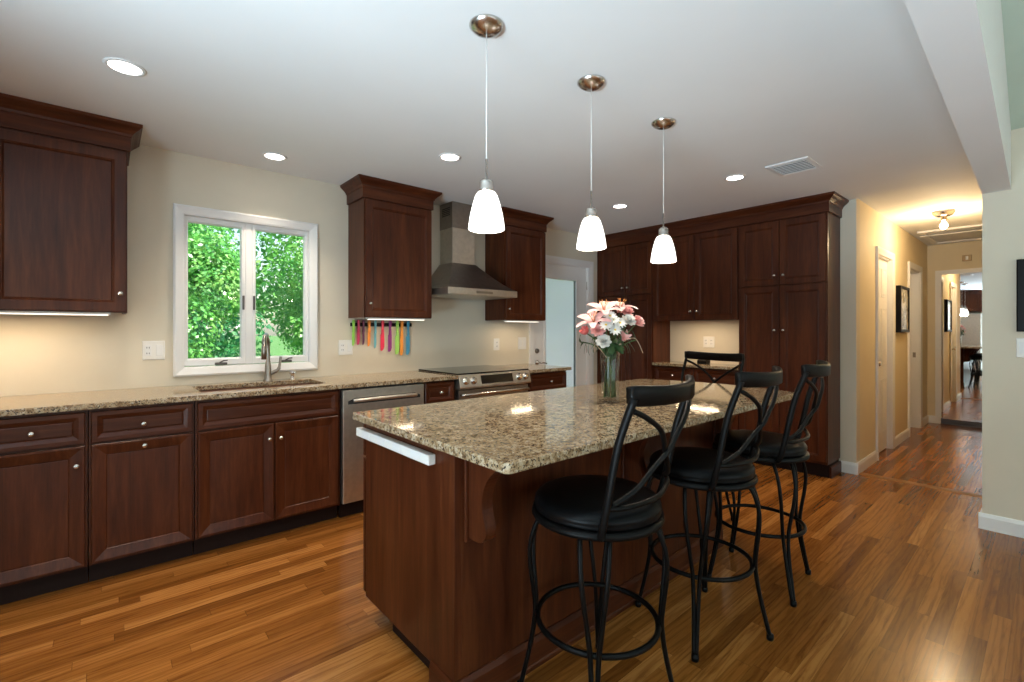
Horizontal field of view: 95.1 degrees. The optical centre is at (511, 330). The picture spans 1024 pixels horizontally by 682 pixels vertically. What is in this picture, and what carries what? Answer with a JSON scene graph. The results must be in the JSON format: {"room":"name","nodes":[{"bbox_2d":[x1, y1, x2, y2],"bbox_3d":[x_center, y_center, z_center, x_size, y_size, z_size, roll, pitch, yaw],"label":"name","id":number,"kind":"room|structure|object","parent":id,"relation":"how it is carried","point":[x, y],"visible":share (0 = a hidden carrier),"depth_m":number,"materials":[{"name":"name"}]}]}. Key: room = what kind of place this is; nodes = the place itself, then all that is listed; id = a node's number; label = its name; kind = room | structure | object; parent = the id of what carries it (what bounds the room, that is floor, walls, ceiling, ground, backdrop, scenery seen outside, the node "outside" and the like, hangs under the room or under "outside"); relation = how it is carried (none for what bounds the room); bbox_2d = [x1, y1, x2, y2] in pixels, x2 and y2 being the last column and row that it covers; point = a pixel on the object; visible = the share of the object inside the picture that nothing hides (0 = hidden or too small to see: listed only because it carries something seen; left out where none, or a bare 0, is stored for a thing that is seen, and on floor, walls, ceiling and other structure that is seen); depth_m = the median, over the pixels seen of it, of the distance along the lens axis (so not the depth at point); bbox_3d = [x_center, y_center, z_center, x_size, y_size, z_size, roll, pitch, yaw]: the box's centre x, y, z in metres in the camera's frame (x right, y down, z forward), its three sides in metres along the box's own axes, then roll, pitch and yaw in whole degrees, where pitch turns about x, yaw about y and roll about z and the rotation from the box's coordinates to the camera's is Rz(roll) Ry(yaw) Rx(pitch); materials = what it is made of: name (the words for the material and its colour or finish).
{"room":"kitchen","nodes":[
{"label":"kitchen","id":0,"kind":"room"},
{"bbox_2d":[0,144,596,396],"bbox_3d":[-1.474,0.004,3.770,7.553,2.535,0.160,0,0,-41],"label":"wall","id":1,"kind":"structure","parent":0,"point":[40,354],"depth_m":3.13,"materials":[{"name":"beige paint"}]},
{"bbox_2d":[0,93,142,313],"bbox_3d":[-2.664,-0.631,2.386,1.214,1.062,0.367,0,0,-41],"label":"upper cabinet","id":2,"kind":"object","parent":1,"relation":"attached to","point":[63,170],"visible":1,"depth_m":2.47,"materials":[{"name":"brown wood"}]},
{"bbox_2d":[0,311,110,315],"bbox_3d":[-2.619,-0.094,2.333,0.940,0.020,0.052,0,0,-41],"label":"light","id":3,"kind":"object","parent":2,"relation":"attached to","point":[1,312],"visible":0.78,"depth_m":2.47,"materials":[{"name":"white paint"}]},
{"bbox_2d":[142,341,164,359],"bbox_3d":[-2.270,0.126,2.967,0.115,0.120,0.009,0,0,-41],"label":"outlet plate","id":4,"kind":"object","parent":1,"relation":"attached to","point":[151,350],"visible":1,"depth_m":2.97,"materials":[{"name":"white plastic"}]},
{"bbox_2d":[173,203,317,376],"bbox_3d":[-1.871,-0.261,3.354,0.911,1.125,0.099,0,0,-41],"label":"window","id":5,"kind":"structure","parent":1,"relation":"in","point":[248,224],"depth_m":3.33,"materials":[{"name":"white paint"}]},
{"bbox_2d":[339,340,352,354],"bbox_3d":[-1.338,0.137,3.775,0.115,0.120,0.009,0,0,-41],"label":"outlet plate","id":6,"kind":"object","parent":1,"relation":"attached to","point":[345,346],"visible":1,"depth_m":3.77,"materials":[{"name":"white plastic"}]},
{"bbox_2d":[350,323,411,326],"bbox_3d":[-1.101,-0.049,3.973,0.548,0.030,0.021,0,0,-41],"label":"rack","id":7,"kind":"object","parent":1,"relation":"attached to","point":[366,324],"visible":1,"depth_m":3.99,"materials":[{"name":"black metal"}]},
{"bbox_2d":[380,320,383,350],"bbox_3d":[-1.092,0.044,3.955,0.034,0.259,0.014,0,0,-41],"label":"kitchen knife","id":8,"kind":"object","parent":7,"relation":"attached to","point":[382,321],"visible":1,"depth_m":3.95,"materials":[{"name":"red plastic"}]},
{"bbox_2d":[388,320,391,351],"bbox_3d":[-1.041,0.049,3.999,0.034,0.270,0.014,0,0,-41],"label":"kitchen knife","id":9,"kind":"object","parent":7,"relation":"attached to","point":[390,321],"visible":1,"depth_m":4.00,"materials":[{"name":"purple plastic"}]},
{"bbox_2d":[395,321,398,353],"bbox_3d":[-0.989,0.061,4.044,0.038,0.293,0.014,0,0,-41],"label":"kitchen knife","id":10,"kind":"object","parent":7,"relation":"attached to","point":[397,322],"visible":1,"depth_m":4.04,"materials":[{"name":"green plastic"}]},
{"bbox_2d":[406,321,409,354],"bbox_3d":[-0.912,0.065,4.111,0.038,0.301,0.014,0,0,-41],"label":"kitchen knife","id":11,"kind":"object","parent":7,"relation":"attached to","point":[408,322],"visible":1,"depth_m":4.11,"materials":[{"name":"blue plastic"}]},
{"bbox_2d":[340,174,441,318],"bbox_3d":[-0.982,-0.631,3.846,0.723,1.062,0.367,0,0,-41],"label":"upper cabinet","id":12,"kind":"object","parent":1,"relation":"attached to","point":[390,222],"visible":0.99,"depth_m":3.71,"materials":[{"name":"brown wood"}]},
{"bbox_2d":[366,317,424,320],"bbox_3d":[-0.935,-0.094,3.795,0.500,0.020,0.052,0,0,-41],"label":"light","id":13,"kind":"object","parent":12,"relation":"attached to","point":[367,318],"visible":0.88,"depth_m":3.77,"materials":[{"name":"white paint"}]},
{"bbox_2d":[432,201,516,299],"bbox_3d":[-0.400,-0.731,4.261,0.756,0.863,0.501,0,0,-41],"label":"range hood","id":14,"kind":"object","parent":1,"relation":"attached to","point":[457,276],"visible":0.86,"depth_m":4.24,"materials":[{"name":"metal"}]},
{"bbox_2d":[485,206,553,320],"bbox_3d":[0.056,-0.631,4.746,0.676,1.062,0.367,0,0,-41],"label":"upper cabinet","id":15,"kind":"object","parent":1,"relation":"attached to","point":[515,256],"visible":0.88,"depth_m":4.63,"materials":[{"name":"brown wood"}]},
{"bbox_2d":[546,278,573,386],"bbox_3d":[0.555,0.202,5.496,0.496,1.601,0.008,0,0,-41],"label":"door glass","id":16,"kind":"object","parent":1,"relation":"attached to","point":[559,292],"depth_m":5.51,"materials":[{"name":"glass"}]},
{"bbox_2d":[534,263,586,386],"bbox_3d":[0.580,0.247,5.475,0.927,2.026,0.100,0,0,-41],"label":"door","id":17,"kind":"structure","parent":1,"relation":"in","point":[556,338],"depth_m":5.55,"materials":[{"name":"white paint"}]},
{"bbox_2d":[529,255,593,384],"bbox_3d":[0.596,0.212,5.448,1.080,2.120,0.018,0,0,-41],"label":"trim","id":18,"kind":"structure","parent":1,"relation":"attached to","point":[553,259],"depth_m":5.71,"materials":[{"name":"white paint"}]},
{"bbox_2d":[0,0,981,245],"bbox_3d":[1.105,-1.213,3.625,11.020,0.100,3.640,0,0,-41],"label":"ceiling","id":19,"kind":"structure","parent":0,"point":[343,90],"depth_m":2.31,"materials":[{"name":"paint"}]},
{"bbox_2d":[102,57,146,76],"bbox_3d":[-1.708,-1.160,2.067,0.152,0.006,0.152,0,0,-41],"label":"recessed light","id":20,"kind":"object","parent":19,"relation":"in","point":[122,66],"visible":1,"depth_m":2.06,"materials":[{"name":"white glass"}]},
{"bbox_2d":[262,152,286,160],"bbox_3d":[-1.584,-1.160,3.127,0.152,0.006,0.152,0,0,-41],"label":"recessed light","id":21,"kind":"object","parent":19,"relation":"in","point":[269,155],"visible":1,"depth_m":3.12,"materials":[{"name":"white glass"}]},
{"bbox_2d":[439,153,460,161],"bbox_3d":[-0.416,-1.160,3.139,0.152,0.006,0.152,0,0,-41],"label":"recessed light","id":22,"kind":"object","parent":19,"relation":"in","point":[451,157],"visible":1,"depth_m":3.14,"materials":[{"name":"white glass"}]},
{"bbox_2d":[468,14,504,233],"bbox_3d":[-0.097,-0.773,1.785,0.139,0.780,0.139,0,0,-41],"label":"pendant light","id":23,"kind":"object","parent":19,"relation":"hanging from","point":[486,216],"visible":1,"depth_m":1.75,"materials":[{"name":"white glass"}]},
{"bbox_2d":[479,159,493,190],"bbox_3d":[-0.097,-0.589,1.785,0.057,0.128,0.057,0,0,-41],"label":"socket","id":24,"kind":"object","parent":23,"relation":"attached to","point":[486,184],"depth_m":1.76,"materials":[{"name":"silver metal"}]},
{"bbox_2d":[576,75,605,250],"bbox_3d":[0.371,-0.773,2.192,0.139,0.780,0.139,0,0,-41],"label":"pendant light","id":25,"kind":"object","parent":19,"relation":"hanging from","point":[591,236],"visible":1,"depth_m":2.16,"materials":[{"name":"white glass"}]},
{"bbox_2d":[585,191,596,217],"bbox_3d":[0.371,-0.589,2.192,0.057,0.128,0.057,0,0,-41],"label":"socket","id":26,"kind":"object","parent":25,"relation":"attached to","point":[591,212],"depth_m":2.17,"materials":[{"name":"silver metal"}]},
{"bbox_2d":[651,117,676,263],"bbox_3d":[0.847,-0.773,2.618,0.139,0.780,0.139,0,0,-41],"label":"pendant light","id":27,"kind":"object","parent":19,"relation":"hanging from","point":[663,251],"visible":1,"depth_m":2.58,"materials":[{"name":"white glass"}]},
{"bbox_2d":[658,214,668,235],"bbox_3d":[0.847,-0.589,2.618,0.057,0.128,0.057,0,0,-41],"label":"socket","id":28,"kind":"object","parent":27,"relation":"attached to","point":[663,231],"depth_m":2.60,"materials":[{"name":"silver metal"}]},
{"bbox_2d":[724,174,745,180],"bbox_3d":[1.695,-1.160,3.560,0.152,0.006,0.152,0,0,-41],"label":"recessed light","id":29,"kind":"object","parent":19,"relation":"in","point":[736,177],"visible":1,"depth_m":3.55,"materials":[{"name":"white glass"}]},
{"bbox_2d":[765,156,821,176],"bbox_3d":[1.998,-1.157,3.321,0.300,0.012,0.270,0,0,-41],"label":"ceiling vent","id":30,"kind":"object","parent":19,"relation":"in","point":[803,164],"visible":1,"depth_m":3.31,"materials":[{"name":"white metal"}]},
{"bbox_2d":[932,209,955,228],"bbox_3d":[4.263,-1.089,4.624,0.176,0.176,0.176,0,0,-41],"label":"hall light","id":31,"kind":"object","parent":19,"relation":"attached to","point":[943,214],"visible":1,"depth_m":4.60,"materials":[{"name":"silver metal"}]},
{"bbox_2d":[917,224,981,244],"bbox_3d":[5.473,-1.162,5.686,1.120,0.030,0.710,0,0,-41],"label":"attic hatch","id":32,"kind":"object","parent":19,"relation":"attached to","point":[970,232],"visible":0.62,"depth_m":5.70,"materials":[{"name":"white paint"}]},
{"bbox_2d":[0,422,1023,681],"bbox_3d":[2.474,1.302,1.970,11.160,0.060,7.974,0,0,-41],"label":"floor","id":33,"kind":"structure","parent":0,"point":[904,584],"depth_m":2.14,"materials":[{"name":"brown wood"}]},
{"bbox_2d":[0,410,88,604],"bbox_3d":[-2.462,0.831,2.382,0.462,0.883,0.640,0,0,-41],"label":"base cabinet","id":34,"kind":"object","parent":33,"relation":"on","point":[44,457],"visible":0.98,"depth_m":2.22,"materials":[{"name":"brown wood"}]},
{"bbox_2d":[89,401,193,581],"bbox_3d":[-2.119,0.831,2.678,0.436,0.883,0.640,0,0,-41],"label":"base cabinet","id":35,"kind":"object","parent":33,"relation":"on","point":[141,457],"visible":0.99,"depth_m":2.45,"materials":[{"name":"brown wood"}]},
{"bbox_2d":[193,383,339,554],"bbox_3d":[-1.645,0.831,3.090,0.812,0.883,0.640,0,0,-41],"label":"base cabinet","id":36,"kind":"object","parent":33,"relation":"on","point":[265,465],"visible":0.99,"depth_m":2.84,"materials":[{"name":"brown wood"}]},
{"bbox_2d":[339,382,423,517],"bbox_3d":[-1.072,0.832,3.539,0.626,0.880,0.615,0,0,-41],"label":"dishwasher","id":37,"kind":"object","parent":33,"relation":"on","point":[352,400],"visible":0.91,"depth_m":3.20,"materials":[{"name":"metal"}]},
{"bbox_2d":[422,380,453,403],"bbox_3d":[-0.749,0.831,3.867,0.280,0.883,0.640,0,0,-41],"label":"base cabinet","id":38,"kind":"object","parent":33,"relation":"on","point":[434,391],"visible":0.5,"depth_m":3.64,"materials":[{"name":"brown wood"}]},
{"bbox_2d":[419,365,530,399],"bbox_3d":[-0.322,0.799,4.202,0.776,0.906,0.690,0,0,-41],"label":"range","id":39,"kind":"object","parent":33,"relation":"on","point":[478,381],"visible":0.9,"depth_m":3.98,"materials":[{"name":"metal"}]},
{"bbox_2d":[419,365,527,374],"bbox_3d":[-0.345,0.352,4.229,0.776,0.012,0.618,0,0,-41],"label":"cooktop","id":40,"kind":"object","parent":39,"relation":"in","point":[479,369],"depth_m":4.13,"materials":[{"name":"black glass"}]},
{"bbox_2d":[456,383,529,399],"bbox_3d":[-0.132,0.862,3.982,0.756,0.760,0.109,0,0,-41],"label":"oven","id":41,"kind":"object","parent":39,"relation":"in","point":[508,388],"depth_m":3.93,"materials":[{"name":"silver glass"}]},
{"bbox_2d":[526,370,565,391],"bbox_3d":[0.156,0.831,4.652,0.517,0.883,0.640,0,0,-41],"label":"base cabinet","id":42,"kind":"object","parent":33,"relation":"on","point":[555,379],"visible":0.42,"depth_m":4.42,"materials":[{"name":"brown wood"}]},
{"bbox_2d":[496,364,571,372],"bbox_3d":[0.166,0.373,4.659,0.553,0.030,0.644,0,0,-41],"label":"countertop","id":43,"kind":"structure","parent":42,"relation":"on","point":[533,368],"depth_m":4.53,"materials":[{"name":"stone"}]},
{"bbox_2d":[356,414,736,681],"bbox_3d":[0.335,0.831,2.361,1.928,0.883,0.982,0,0,-41],"label":"kitchen island","id":44,"kind":"object","parent":33,"relation":"on","point":[445,542],"depth_m":1.76,"materials":[{"name":"brown wood"}]},
{"bbox_2d":[353,379,793,473],"bbox_3d":[0.515,0.373,2.406,2.312,0.030,1.054,0,0,-41],"label":"island countertop","id":45,"kind":"structure","parent":44,"relation":"on","point":[516,432],"depth_m":1.86,"materials":[{"name":"stone"}]},
{"bbox_2d":[600,351,619,402],"bbox_3d":[0.490,0.230,2.345,0.100,0.256,0.100,0,0,-41],"label":"glass vase","id":46,"kind":"object","parent":45,"relation":"on","point":[600,351],"visible":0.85,"depth_m":2.33,"materials":[{"name":"clear glass"}]},
{"bbox_2d":[576,311,614,397],"bbox_3d":[0.400,0.114,2.287,0.184,0.437,0.165,0,0,21],"label":"lily","id":47,"kind":"object","parent":46,"relation":"in","point":[593,318],"visible":0.9,"depth_m":2.29,"materials":[{"name":"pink plant"}]},
{"bbox_2d":[579,335,611,397],"bbox_3d":[0.415,0.176,2.355,0.163,0.314,0.094,0,0,0],"label":"leaf sprig","id":48,"kind":"object","parent":46,"relation":"in","point":[580,341],"visible":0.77,"depth_m":2.34,"materials":[{"name":"green plant"}]},
{"bbox_2d":[590,324,613,397],"bbox_3d":[0.445,0.149,2.287,0.129,0.367,0.064,0,0,-23],"label":"carnation","id":49,"kind":"object","parent":46,"relation":"in","point":[597,331],"visible":0.84,"depth_m":2.27,"materials":[{"name":"pink plant"}]},
{"bbox_2d":[595,334,611,366],"bbox_3d":[0.476,0.175,2.286,0.154,0.316,0.069,0,0,-41],"label":"carnation","id":50,"kind":"object","parent":46,"relation":"in","point":[603,341],"visible":0.89,"depth_m":2.25,"materials":[{"name":"white plant"}]},
{"bbox_2d":[587,300,622,347],"bbox_3d":[0.451,0.090,2.295,0.175,0.486,0.181,0,0,-41],"label":"lily","id":51,"kind":"object","parent":46,"relation":"in","point":[602,306],"visible":0.8,"depth_m":2.30,"materials":[{"name":"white plant"}]},
{"bbox_2d":[599,321,612,396],"bbox_3d":[0.465,0.139,2.276,0.066,0.387,0.120,0,0,24],"label":"daisy","id":52,"kind":"object","parent":46,"relation":"in","point":[604,324],"visible":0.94,"depth_m":2.25,"materials":[{"name":"white plant"}]},
{"bbox_2d":[603,311,616,396],"bbox_3d":[0.485,0.118,2.280,0.063,0.429,0.094,0,0,34],"label":"daisy","id":53,"kind":"object","parent":46,"relation":"in","point":[610,315],"visible":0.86,"depth_m":2.27,"materials":[{"name":"white plant"}]},
{"bbox_2d":[607,324,621,381],"bbox_3d":[0.478,0.151,2.289,0.066,0.363,0.146,0,0,-19],"label":"daisy","id":54,"kind":"object","parent":46,"relation":"in","point":[615,329],"visible":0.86,"depth_m":2.24,"materials":[{"name":"white plant"}]},
{"bbox_2d":[606,338,623,385],"bbox_3d":[0.504,0.178,2.311,0.107,0.308,0.060,0,0,-10],"label":"leaf sprig","id":55,"kind":"object","parent":46,"relation":"in","point":[611,350],"visible":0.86,"depth_m":2.30,"materials":[{"name":"green plant"}]},
{"bbox_2d":[607,306,633,396],"bbox_3d":[0.548,0.104,2.333,0.137,0.458,0.063,0,0,-24],"label":"carnation","id":56,"kind":"object","parent":46,"relation":"in","point":[628,310],"visible":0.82,"depth_m":2.33,"materials":[{"name":"pink plant"}]},
{"bbox_2d":[605,298,637,396],"bbox_3d":[0.553,0.083,2.383,0.186,0.499,0.182,0,0,-41],"label":"lily","id":57,"kind":"object","parent":46,"relation":"in","point":[620,304],"visible":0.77,"depth_m":2.36,"materials":[{"name":"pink plant"}]},
{"bbox_2d":[615,314,636,353],"bbox_3d":[0.528,0.125,2.303,0.161,0.414,0.066,0,0,23],"label":"carnation","id":58,"kind":"object","parent":46,"relation":"in","point":[629,319],"visible":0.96,"depth_m":2.28,"materials":[{"name":"white plant"}]},
{"bbox_2d":[614,315,644,396],"bbox_3d":[0.586,0.128,2.323,0.153,0.410,0.061,0,0,-1],"label":"carnation","id":59,"kind":"object","parent":46,"relation":"in","point":[640,321],"visible":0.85,"depth_m":2.32,"materials":[{"name":"pink plant"}]},
{"bbox_2d":[517,374,694,681],"bbox_3d":[0.314,0.712,1.593,0.559,1.120,0.502,0,0,40],"label":"bar stool","id":60,"kind":"object","parent":33,"relation":"on","point":[608,509],"visible":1,"depth_m":1.46,"materials":[{"name":"black metal"}]},
{"bbox_2d":[535,475,661,530],"bbox_3d":[0.292,0.574,1.611,0.428,0.062,0.428,0,0,40],"label":"seat cushion","id":61,"kind":"object","parent":60,"relation":"on","point":[575,502],"depth_m":1.49,"materials":[{"name":"black leather"}]},
{"bbox_2d":[600,241,669,382],"bbox_3d":[1.460,0.130,5.655,0.407,2.284,0.749,0,0,-41],"label":"pantry cabinet","id":62,"kind":"object","parent":33,"relation":"on","point":[626,271],"visible":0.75,"depth_m":5.44,"materials":[{"name":"brown wood"}]},
{"bbox_2d":[654,365,738,429],"bbox_3d":[2.027,0.831,5.024,0.377,0.883,0.945,0,0,-41],"label":"base cabinet","id":63,"kind":"object","parent":33,"relation":"on","point":[660,372],"visible":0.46,"depth_m":4.88,"materials":[{"name":"brown wood"}]},
{"bbox_2d":[652,361,738,369],"bbox_3d":[2.026,0.373,5.024,0.380,0.030,0.945,0,0,-41],"label":"countertop","id":64,"kind":"structure","parent":63,"relation":"on","point":[665,363],"depth_m":4.93,"materials":[{"name":"stone"}]},
{"bbox_2d":[635,366,782,662],"bbox_3d":[0.879,0.712,2.021,0.527,1.120,0.540,0,0,-26],"label":"bar stool","id":65,"kind":"object","parent":33,"relation":"on","point":[710,470],"visible":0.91,"depth_m":1.87,"materials":[{"name":"black metal"}]},
{"bbox_2d":[649,447,755,483],"bbox_3d":[0.823,0.574,2.046,0.428,0.062,0.428,0,0,44],"label":"seat cushion","id":66,"kind":"object","parent":65,"relation":"on","point":[690,465],"depth_m":1.91,"materials":[{"name":"black leather"}]},
{"bbox_2d":[680,351,744,520],"bbox_3d":[1.250,0.712,3.200,0.533,1.120,0.470,0,0,-31],"label":"bar stool","id":67,"kind":"object","parent":33,"relation":"on","point":[731,357],"visible":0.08,"depth_m":3.32,"materials":[{"name":"black metal"}]},
{"bbox_2d":[708,360,830,606],"bbox_3d":[1.314,0.712,2.403,0.533,1.120,0.470,0,0,40],"label":"bar stool","id":68,"kind":"object","parent":33,"relation":"on","point":[775,448],"visible":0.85,"depth_m":2.26,"materials":[{"name":"black metal"}]},
{"bbox_2d":[714,430,807,456],"bbox_3d":[1.281,0.574,2.430,0.428,0.062,0.428,0,0,40],"label":"seat cushion","id":69,"kind":"object","parent":68,"relation":"on","point":[770,446],"depth_m":2.30,"materials":[{"name":"black leather"}]},
{"bbox_2d":[739,212,841,478],"bbox_3d":[2.573,0.130,4.372,0.407,2.284,0.755,0,0,-41],"label":"pantry cabinet","id":70,"kind":"object","parent":33,"relation":"on","point":[789,268],"visible":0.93,"depth_m":4.20,"materials":[{"name":"brown wood"}]},
{"bbox_2d":[597,191,848,383],"bbox_3d":[2.014,-0.005,5.002,0.426,2.314,2.544,0,0,-41],"label":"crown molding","id":71,"kind":"structure","parent":70,"relation":"attached to","point":[832,202],"depth_m":4.59,"materials":[{"name":"brown wood"}]},
{"bbox_3d":[-2.865,0.831,2.032,0.595,0.883,0.640,0,0,-41],"label":"base cabinet","id":72,"kind":"object","parent":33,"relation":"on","visible":0},
{"bbox_2d":[0,370,457,416],"bbox_3d":[-1.869,0.373,2.894,3.268,0.030,0.644,0,0,-41],"label":"countertop","id":73,"kind":"structure","parent":72,"relation":"on","point":[100,399],"depth_m":2.70,"materials":[{"name":"stone"}]},
{"bbox_2d":[261,333,281,380],"bbox_3d":[-1.715,0.187,3.272,0.108,0.341,0.225,0,0,3],"label":"faucet","id":74,"kind":"object","parent":73,"relation":"on","point":[265,348],"visible":1,"depth_m":3.31,"materials":[{"name":"metal"}]},
{"bbox_2d":[670,199,859,462],"bbox_3d":[2.238,0.004,5.162,0.120,2.535,2.601,0,0,-41],"label":"wall","id":75,"kind":"structure","parent":0,"point":[684,335],"depth_m":4.21,"materials":[{"name":"beige paint"}]},
{"bbox_2d":[653,227,738,320],"bbox_3d":[2.016,-0.558,5.015,0.407,0.908,0.945,0,0,-41],"label":"upper cabinet","id":76,"kind":"object","parent":75,"relation":"attached to","point":[703,281],"visible":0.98,"depth_m":4.83,"materials":[{"name":"brown wood"}]},
{"bbox_2d":[703,337,714,347],"bbox_3d":[2.163,0.127,5.149,0.009,0.120,0.125,0,0,-41],"label":"outlet plate","id":77,"kind":"object","parent":75,"relation":"attached to","point":[709,342],"visible":1,"depth_m":5.14,"materials":[{"name":"white plastic"}]},
{"bbox_2d":[841,460,858,474],"bbox_3d":[3.007,1.222,4.172,0.016,0.100,0.128,0,0,-41],"label":"baseboard","id":78,"kind":"structure","parent":75,"relation":"attached to","point":[847,467],"depth_m":4.16,"materials":[{"name":"white paint"}]},
{"bbox_2d":[860,200,926,459],"bbox_3d":[4.457,0.004,5.432,3.587,2.535,0.100,0,0,-41],"label":"wall","id":79,"kind":"structure","parent":0,"point":[876,229],"depth_m":4.56,"materials":[{"name":"paint"}]},
{"bbox_2d":[879,258,886,451],"bbox_3d":[3.829,0.251,4.857,0.586,2.018,0.085,0,0,-41],"label":"door","id":80,"kind":"structure","parent":79,"relation":"in","point":[882,263],"depth_m":4.92,"materials":[{"name":"white paint"}]},
{"bbox_2d":[875,246,894,460],"bbox_3d":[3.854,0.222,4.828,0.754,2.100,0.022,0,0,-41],"label":"trim","id":81,"kind":"structure","parent":79,"relation":"attached to","point":[879,250],"depth_m":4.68,"materials":[{"name":"white paint"}]},
{"bbox_2d":[857,415,928,472],"bbox_3d":[4.412,1.222,5.316,3.607,0.100,0.016,0,0,-41],"label":"baseboard","id":82,"kind":"structure","parent":79,"relation":"attached to","point":[870,459],"depth_m":4.53,"materials":[{"name":"white paint"}]},
{"bbox_2d":[896,285,909,332],"bbox_3d":[4.441,-0.238,5.319,0.480,0.520,0.047,0,0,-41],"label":"framed picture","id":83,"kind":"object","parent":79,"relation":"attached to","point":[902,292],"visible":1,"depth_m":5.24,"materials":[{"name":"black wood"}]},
{"bbox_2d":[902,289,907,328],"bbox_3d":[4.448,-0.238,5.311,0.416,0.456,0.003,0,0,-41],"label":"print","id":84,"kind":"object","parent":83,"relation":"attached to","point":[904,291],"depth_m":5.32},
{"bbox_2d":[910,269,918,427],"bbox_3d":[5.023,0.252,5.923,0.710,2.040,0.098,0,0,-41],"label":"door","id":85,"kind":"structure","parent":79,"relation":"attached to","point":[914,275],"depth_m":6.14,"materials":[{"name":"white paint"}]},
{"bbox_2d":[908,261,922,436],"bbox_3d":[5.063,0.222,5.877,0.834,2.100,0.022,0,0,-41],"label":"trim","id":86,"kind":"structure","parent":79,"relation":"attached to","point":[911,265],"depth_m":6.11,"materials":[{"name":"white paint"}]},
{"bbox_2d":[859,472,981,497],"bbox_3d":[3.359,1.269,3.858,0.090,0.006,0.839,0,0,-41],"label":"trim","id":87,"kind":"structure","parent":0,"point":[861,473],"depth_m":3.83,"materials":[{"name":"brown wood"}]},
{"bbox_2d":[927,240,981,415],"bbox_3d":[6.090,0.004,6.226,0.120,2.535,1.039,0,0,-41],"label":"wall","id":88,"kind":"structure","parent":0,"point":[940,257],"depth_m":6.45,"materials":[{"name":"paint"}]},
{"bbox_2d":[935,268,981,423],"bbox_3d":[6.064,0.227,6.149,0.020,2.090,0.756,0,0,-41],"label":"trim","id":89,"kind":"structure","parent":88,"relation":"attached to","point":[938,274],"depth_m":6.40,"materials":[{"name":"white paint"}]},
{"bbox_2d":[941,272,981,428],"bbox_3d":[6.068,0.255,6.121,0.049,2.035,0.688,0,0,-41],"label":"mirrored door","id":90,"kind":"structure","parent":88,"relation":"in","point":[961,293],"depth_m":6.23,"materials":[{"name":"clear mirror"}]},
{"bbox_2d":[904,0,1010,193],"bbox_3d":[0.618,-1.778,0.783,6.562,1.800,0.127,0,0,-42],"label":"beam","id":91,"kind":"structure","parent":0,"point":[962,41],"depth_m":1.71,"materials":[{"name":"paint"}]},
{"bbox_2d":[982,127,1023,520],"bbox_3d":[4.478,-0.070,1.431,0.120,2.685,4.294,0,0,-41],"label":"wall","id":92,"kind":"structure","parent":0,"point":[1002,211],"depth_m":2.94,"materials":[{"name":"beige paint"}]},
{"bbox_2d":[978,508,1023,537],"bbox_3d":[4.088,1.222,2.692,1.216,0.100,1.910,0,0,-41],"label":"baseboard","id":93,"kind":"structure","parent":92,"relation":"attached to","point":[999,524],"depth_m":2.94,"materials":[{"name":"white paint"}]},
{"bbox_2d":[1016,259,1023,331],"bbox_3d":[3.296,-0.214,2.676,0.031,0.443,0.563,0,0,-41],"label":"framed picture","id":94,"kind":"object","parent":92,"relation":"attached to","point":[1020,262],"visible":1,"depth_m":2.87,"materials":[{"name":"black metal"}]},
{"bbox_2d":[1016,338,1023,357],"bbox_3d":[3.157,0.107,2.854,0.008,0.120,0.115,0,0,-41],"label":"switch plate","id":95,"kind":"object","parent":92,"relation":"attached to","point":[1019,341],"visible":1,"depth_m":2.88,"materials":[{"name":"white plastic"}]},
{"bbox_2d":[1001,0,1023,129],"bbox_3d":[2.071,-1.942,-0.800,6.680,1.436,4.278,0,0,-41],"label":"ceiling","id":96,"kind":"structure","parent":0,"point":[1012,10],"depth_m":2.39,"materials":[{"name":"paint"}]},
{"label":"outside","id":97,"kind":"structure","parent":0,"visible":0},
{"bbox_2d":[198,336,304,363],"bbox_3d":[-56.014,1.997,79.842,200.000,0.050,185.966,0,0,-41],"label":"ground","id":98,"kind":"structure","parent":97,"point":[276,349],"depth_m":54.33,"materials":[{"name":"green plant"}]},
{"bbox_2d":[184,223,257,366],"bbox_3d":[-4.490,0.093,6.139,2.111,3.811,2.023,0,0,-4],"label":"tree","id":99,"kind":"object","parent":98,"relation":"on","point":[209,287],"visible":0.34,"depth_m":6.18,"materials":[{"name":"green plant"}]},
{"bbox_2d":[188,223,277,365],"bbox_3d":[-9.628,-1.358,14.183,4.887,6.742,4.884,0,0,-10],"label":"tree","id":100,"kind":"object","parent":98,"relation":"on","point":[234,343],"visible":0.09,"depth_m":13.72,"materials":[{"name":"green plant"}]},
{"bbox_2d":[209,348,270,365],"bbox_3d":[-4.769,1.142,8.251,1.036,1.711,1.174,0,0,-29],"label":"tree","id":101,"kind":"object","parent":98,"relation":"on","point":[229,352],"visible":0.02,"depth_m":8.10,"materials":[{"name":"green plant"}]},
{"bbox_2d":[237,231,302,352],"bbox_3d":[-4.368,-0.509,11.148,3.854,5.014,3.879,0,0,-41],"label":"tree","id":102,"kind":"object","parent":98,"relation":"on","point":[272,252],"visible":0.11,"depth_m":10.28,"materials":[{"name":"green plant"}]},
{"bbox_2d":[267,242,302,354],"bbox_3d":[-2.850,0.073,7.794,2.191,3.851,2.117,0,0,-41],"label":"tree","id":103,"kind":"object","parent":98,"relation":"on","point":[297,297],"visible":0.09,"depth_m":7.26,"materials":[{"name":"green plant"}]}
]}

